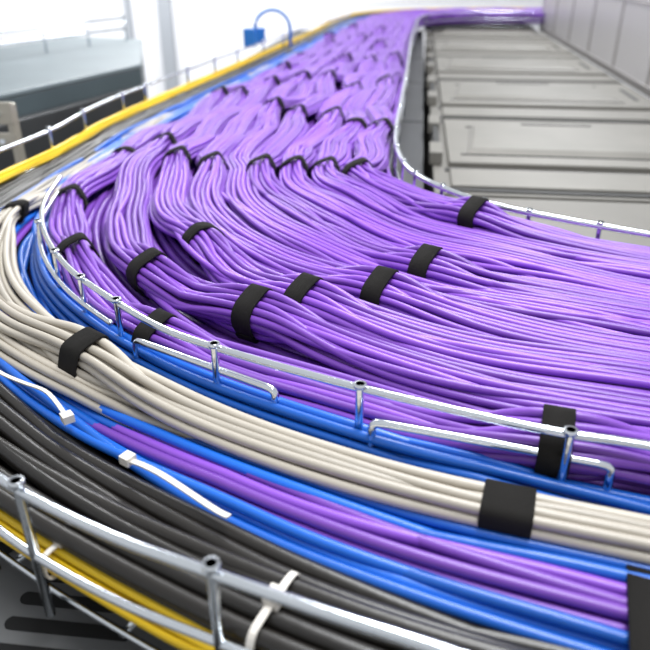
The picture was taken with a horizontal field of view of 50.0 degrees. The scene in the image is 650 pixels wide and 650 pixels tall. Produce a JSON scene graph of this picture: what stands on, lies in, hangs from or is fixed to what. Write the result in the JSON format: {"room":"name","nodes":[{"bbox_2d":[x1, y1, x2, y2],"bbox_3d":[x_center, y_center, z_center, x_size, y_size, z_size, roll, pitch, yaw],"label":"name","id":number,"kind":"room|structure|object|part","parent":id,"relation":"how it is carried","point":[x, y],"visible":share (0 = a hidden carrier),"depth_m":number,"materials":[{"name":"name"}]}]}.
{"room":"server room","nodes":[
{"label":"server room","id":0,"kind":"room"},
{"bbox_2d":[0,0,649,98],"bbox_3d":[0.250,-2.794,7.059,10.500,3.600,0.100,0,28,0],"label":"wall","id":1,"kind":"structure","parent":0,"point":[204,30],"depth_m":6.89,"materials":[{"name":"white paint"}]},
{"bbox_2d":[123,0,134,38],"bbox_3d":[-1.925,-2.752,6.980,0.050,3.600,0.080,0,28,0],"label":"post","id":2,"kind":"structure","parent":1,"relation":"attached to","point":[127,3],"depth_m":6.82,"materials":[{"name":"grey metal"}]},
{"bbox_2d":[156,0,179,95],"bbox_3d":[-1.560,-2.743,6.962,0.120,3.600,0.120,0,28,0],"label":"trim","id":3,"kind":"structure","parent":1,"relation":"attached to","point":[164,7],"depth_m":6.88,"materials":[{"name":"grey metal"}]},
{"bbox_3d":[0.250,1.165,3.488,10.500,0.100,10.100,0,28,0],"label":"floor","id":4,"kind":"structure","parent":0,"visible":0},
{"bbox_2d":[0,15,147,171],"bbox_3d":[-1.078,0.214,2.610,0.838,2.400,2.047,9,29,17],"label":"equipment rack","id":5,"kind":"object","parent":4,"relation":"on","point":[49,82],"visible":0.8,"depth_m":2.11,"materials":[{"name":"metal"}]},
{"bbox_3d":[-1.103,-0.934,2.322,0.010,0.100,1.384,12,30,21],"label":"service rail","id":6,"kind":"part","parent":5,"relation":"part of","materials":[{"name":"silver metal"}]},
{"bbox_3d":[-0.817,0.500,2.236,0.038,2.240,1.338,9,29,17],"label":"door","id":7,"kind":"part","parent":5,"relation":"part of","materials":[{"name":"metal"}]},
{"bbox_2d":[0,541,179,649],"bbox_3d":[-0.370,1.192,0.986,0.870,2.173,0.732,3,28,6],"label":"equipment rack","id":8,"kind":"object","parent":4,"relation":"on","point":[24,624],"visible":0.02,"depth_m":0.51,"materials":[{"name":"grey metal"}]},
{"bbox_2d":[178,79,422,122],"bbox_3d":[-0.091,0.157,2.964,0.870,2.172,0.732,3,28,6],"label":"equipment rack","id":9,"kind":"object","parent":4,"relation":"on","point":[414,92],"visible":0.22,"depth_m":2.35,"materials":[{"name":"metal"}]},
{"bbox_2d":[217,57,422,82],"bbox_3d":[0.002,-0.188,3.623,0.870,2.172,0.732,3,28,6],"label":"equipment rack","id":10,"kind":"object","parent":4,"relation":"on","point":[416,65],"visible":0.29,"depth_m":3.02,"materials":[{"name":"metal"}]},
{"bbox_2d":[249,41,422,58],"bbox_3d":[0.095,-0.534,4.282,0.870,2.172,0.732,3,28,6],"label":"equipment rack","id":11,"kind":"object","parent":4,"relation":"on","point":[417,53],"visible":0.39,"depth_m":3.72,"materials":[{"name":"metal"}]},
{"bbox_2d":[278,30,422,42],"bbox_3d":[0.188,-0.879,4.942,0.870,2.172,0.732,3,28,6],"label":"equipment rack","id":12,"kind":"object","parent":4,"relation":"on","point":[419,36],"visible":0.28,"depth_m":4.46,"materials":[{"name":"metal"}]},
{"bbox_2d":[389,122,422,188],"bbox_3d":[-0.184,0.502,2.305,0.870,2.172,0.732,3,28,6],"label":"equipment rack","id":13,"kind":"object","parent":4,"relation":"on","point":[411,133],"visible":0.14,"depth_m":1.79,"materials":[{"name":"metal"}]},
{"bbox_2d":[423,22,539,79],"bbox_3d":[1.101,-1.193,5.502,0.759,2.209,0.732,3,28,6],"label":"equipment rack","id":14,"kind":"object","parent":4,"relation":"on","point":[486,23],"visible":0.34,"depth_m":4.86,"materials":[{"name":"grey metal"}]},
{"bbox_3d":[1.085,-2.192,5.059,0.535,0.010,0.300,3,28,6],"label":"lid","id":15,"kind":"part","parent":14,"relation":"part of","materials":[{"name":"grey metal"}]},
{"bbox_2d":[423,27,557,98],"bbox_3d":[1.008,-0.848,4.842,0.759,2.209,0.732,3,28,6],"label":"equipment rack","id":16,"kind":"object","parent":4,"relation":"on","point":[434,34],"visible":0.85,"depth_m":4.25,"materials":[{"name":"grey metal"}]},
{"bbox_3d":[0.992,-1.847,4.400,0.535,0.010,0.300,3,28,6],"label":"lid","id":17,"kind":"part","parent":16,"relation":"part of","materials":[{"name":"grey metal"}]},
{"bbox_2d":[539,0,649,96],"bbox_3d":[1.245,-1.312,3.089,0.026,0.307,3.613,3,28,6],"label":"wall","id":18,"kind":"structure","parent":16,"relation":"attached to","point":[613,35],"depth_m":3.01,"materials":[{"name":"white paint"}]},
{"bbox_2d":[423,38,583,125],"bbox_3d":[0.915,-0.502,4.183,0.759,2.209,0.732,3,28,6],"label":"equipment rack","id":19,"kind":"object","parent":4,"relation":"on","point":[496,49],"visible":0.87,"depth_m":3.59,"materials":[{"name":"grey metal"}]},
{"bbox_3d":[0.898,-1.502,3.741,0.535,0.010,0.300,3,28,6],"label":"lid","id":20,"kind":"part","parent":19,"relation":"part of","materials":[{"name":"grey metal"}]},
{"bbox_2d":[423,53,623,163],"bbox_3d":[0.822,-0.157,3.524,0.759,2.209,0.732,3,28,6],"label":"equipment rack","id":21,"kind":"object","parent":4,"relation":"on","point":[554,70],"visible":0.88,"depth_m":2.93,"materials":[{"name":"grey metal"}]},
{"bbox_3d":[0.805,-1.156,3.081,0.535,0.010,0.300,3,28,6],"label":"lid","id":22,"kind":"part","parent":21,"relation":"part of","materials":[{"name":"grey metal"}]},
{"bbox_2d":[423,76,649,189],"bbox_3d":[0.729,0.188,2.865,0.759,2.209,0.732,3,28,6],"label":"equipment rack","id":23,"kind":"object","parent":4,"relation":"on","point":[600,103],"visible":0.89,"depth_m":2.26,"materials":[{"name":"grey metal"}]},
{"bbox_3d":[0.712,-0.811,2.422,0.535,0.010,0.300,3,28,6],"label":"lid","id":24,"kind":"part","parent":23,"relation":"part of","materials":[{"name":"grey metal"}]},
{"bbox_2d":[426,115,649,203],"bbox_3d":[0.636,0.533,2.205,0.759,2.209,0.732,3,28,6],"label":"equipment rack","id":25,"kind":"object","parent":4,"relation":"on","point":[589,162],"visible":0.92,"depth_m":1.61,"materials":[{"name":"grey metal"}]},
{"bbox_3d":[0.619,-0.466,1.763,0.535,0.010,0.300,3,28,6],"label":"lid","id":26,"kind":"part","parent":25,"relation":"part of","materials":[{"name":"grey metal"}]},
{"bbox_2d":[447,196,649,246],"bbox_3d":[0.548,0.893,1.553,0.750,2.178,0.732,3,28,6],"label":"equipment rack","id":27,"kind":"object","parent":4,"relation":"on","point":[632,215],"visible":0.07,"depth_m":1.30,"materials":[{"name":"grey metal"}]},
{"bbox_2d":[0,1,649,649],"bbox_3d":[0.605,-1.126,2.908,1.717,0.139,6.072,5,28,9],"label":"cable tray","id":28,"kind":"object","parent":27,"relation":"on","point":[209,568],"visible":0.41,"depth_m":0.49,"materials":[{"name":"silver metal"}]},
{"bbox_2d":[0,7,530,649],"bbox_3d":[0.519,-1.139,2.921,1.522,0.048,6.011,5,28,9],"label":"cables","id":29,"kind":"object","parent":28,"relation":"on","point":[61,556],"visible":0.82,"depth_m":0.48,"materials":[{"name":"yellow plastic"}]},
{"bbox_2d":[0,370,300,649],"bbox_3d":[-0.111,0.150,0.464,0.530,0.048,0.103,20,34,33],"label":"ties","id":30,"kind":"object","parent":29,"relation":"attached to","point":[128,458],"visible":0.68,"depth_m":0.48,"materials":[{"name":"beige plastic"}]},
{"bbox_2d":[0,12,575,649],"bbox_3d":[0.547,-1.120,2.920,1.552,0.051,5.985,5,28,9],"label":"power cables","id":31,"kind":"object","parent":28,"relation":"in","point":[55,465],"visible":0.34,"depth_m":0.46,"materials":[{"name":"black plastic"}]},
{"bbox_2d":[2,217,628,631],"bbox_3d":[0.566,-1.106,2.880,1.466,0.046,5.760,5,28,9],"label":"cables","id":32,"kind":"object","parent":28,"relation":"on","point":[595,598],"visible":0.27,"depth_m":0.45,"materials":[{"name":"purple plastic"}]},
{"bbox_2d":[0,20,649,564],"bbox_3d":[0.564,-1.145,2.917,1.496,0.078,5.763,5,28,9],"label":"cables","id":33,"kind":"object","parent":28,"relation":"in","point":[106,376],"visible":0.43,"depth_m":0.54,"materials":[{"name":"beige plastic"}]},
{"bbox_2d":[0,22,649,649],"bbox_3d":[-0.102,-0.675,2.006,0.717,0.113,3.752,1,28,1],"label":"straps","id":34,"kind":"object","parent":28,"relation":"attached to","point":[506,508],"visible":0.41,"depth_m":0.67,"materials":[{"name":"black fabric"}]},
{"bbox_2d":[0,15,649,649],"bbox_3d":[0.567,-1.123,2.888,1.504,0.047,5.829,5,28,9],"label":"cables","id":35,"kind":"object","parent":28,"relation":"in","point":[478,606],"visible":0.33,"depth_m":0.50,"materials":[{"name":"blue plastic"}]},
{"bbox_2d":[243,8,291,46],"bbox_3d":[-0.234,-1.221,2.863,0.194,0.146,0.135,0,28,0],"label":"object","id":36,"kind":"object","parent":35,"relation":"attached to","point":[251,36],"visible":0.93,"depth_m":2.84,"materials":[{"name":"blue plastic"}]},
{"bbox_3d":[0.175,0.036,0.579,1.561,0.028,0.275,17,32,29],"label":"rail","id":37,"kind":"part","parent":28,"relation":"part of","materials":[{"name":"silver metal"}]},
{"bbox_2d":[48,7,649,495],"bbox_3d":[0.689,-1.076,2.765,2.235,0.102,5.472,0,28,0],"label":"cables","id":38,"kind":"object","parent":28,"relation":"in","point":[517,316],"visible":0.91,"depth_m":0.79,"materials":[{"name":"purple plastic"}]},
{"bbox_3d":[0.855,-1.046,2.695,1.148,0.050,4.460,5,28,9],"label":"bend rail","id":39,"kind":"part","parent":28,"relation":"part of","materials":[{"name":"silver metal"}]},
{"bbox_3d":[-0.277,0.847,1.645,0.953,2.173,0.834,0,28,0],"label":"equipment rack","id":40,"kind":"object","parent":4,"relation":"on","visible":0},
{"bbox_2d":[0,102,26,163],"bbox_3d":[-0.681,-0.383,1.470,0.075,0.170,0.039,0,28,0],"label":"mounting bracket","id":41,"kind":"object","parent":40,"relation":"on","point":[8,111],"visible":0.77,"depth_m":1.45,"materials":[{"name":"beige metal"}]}
]}

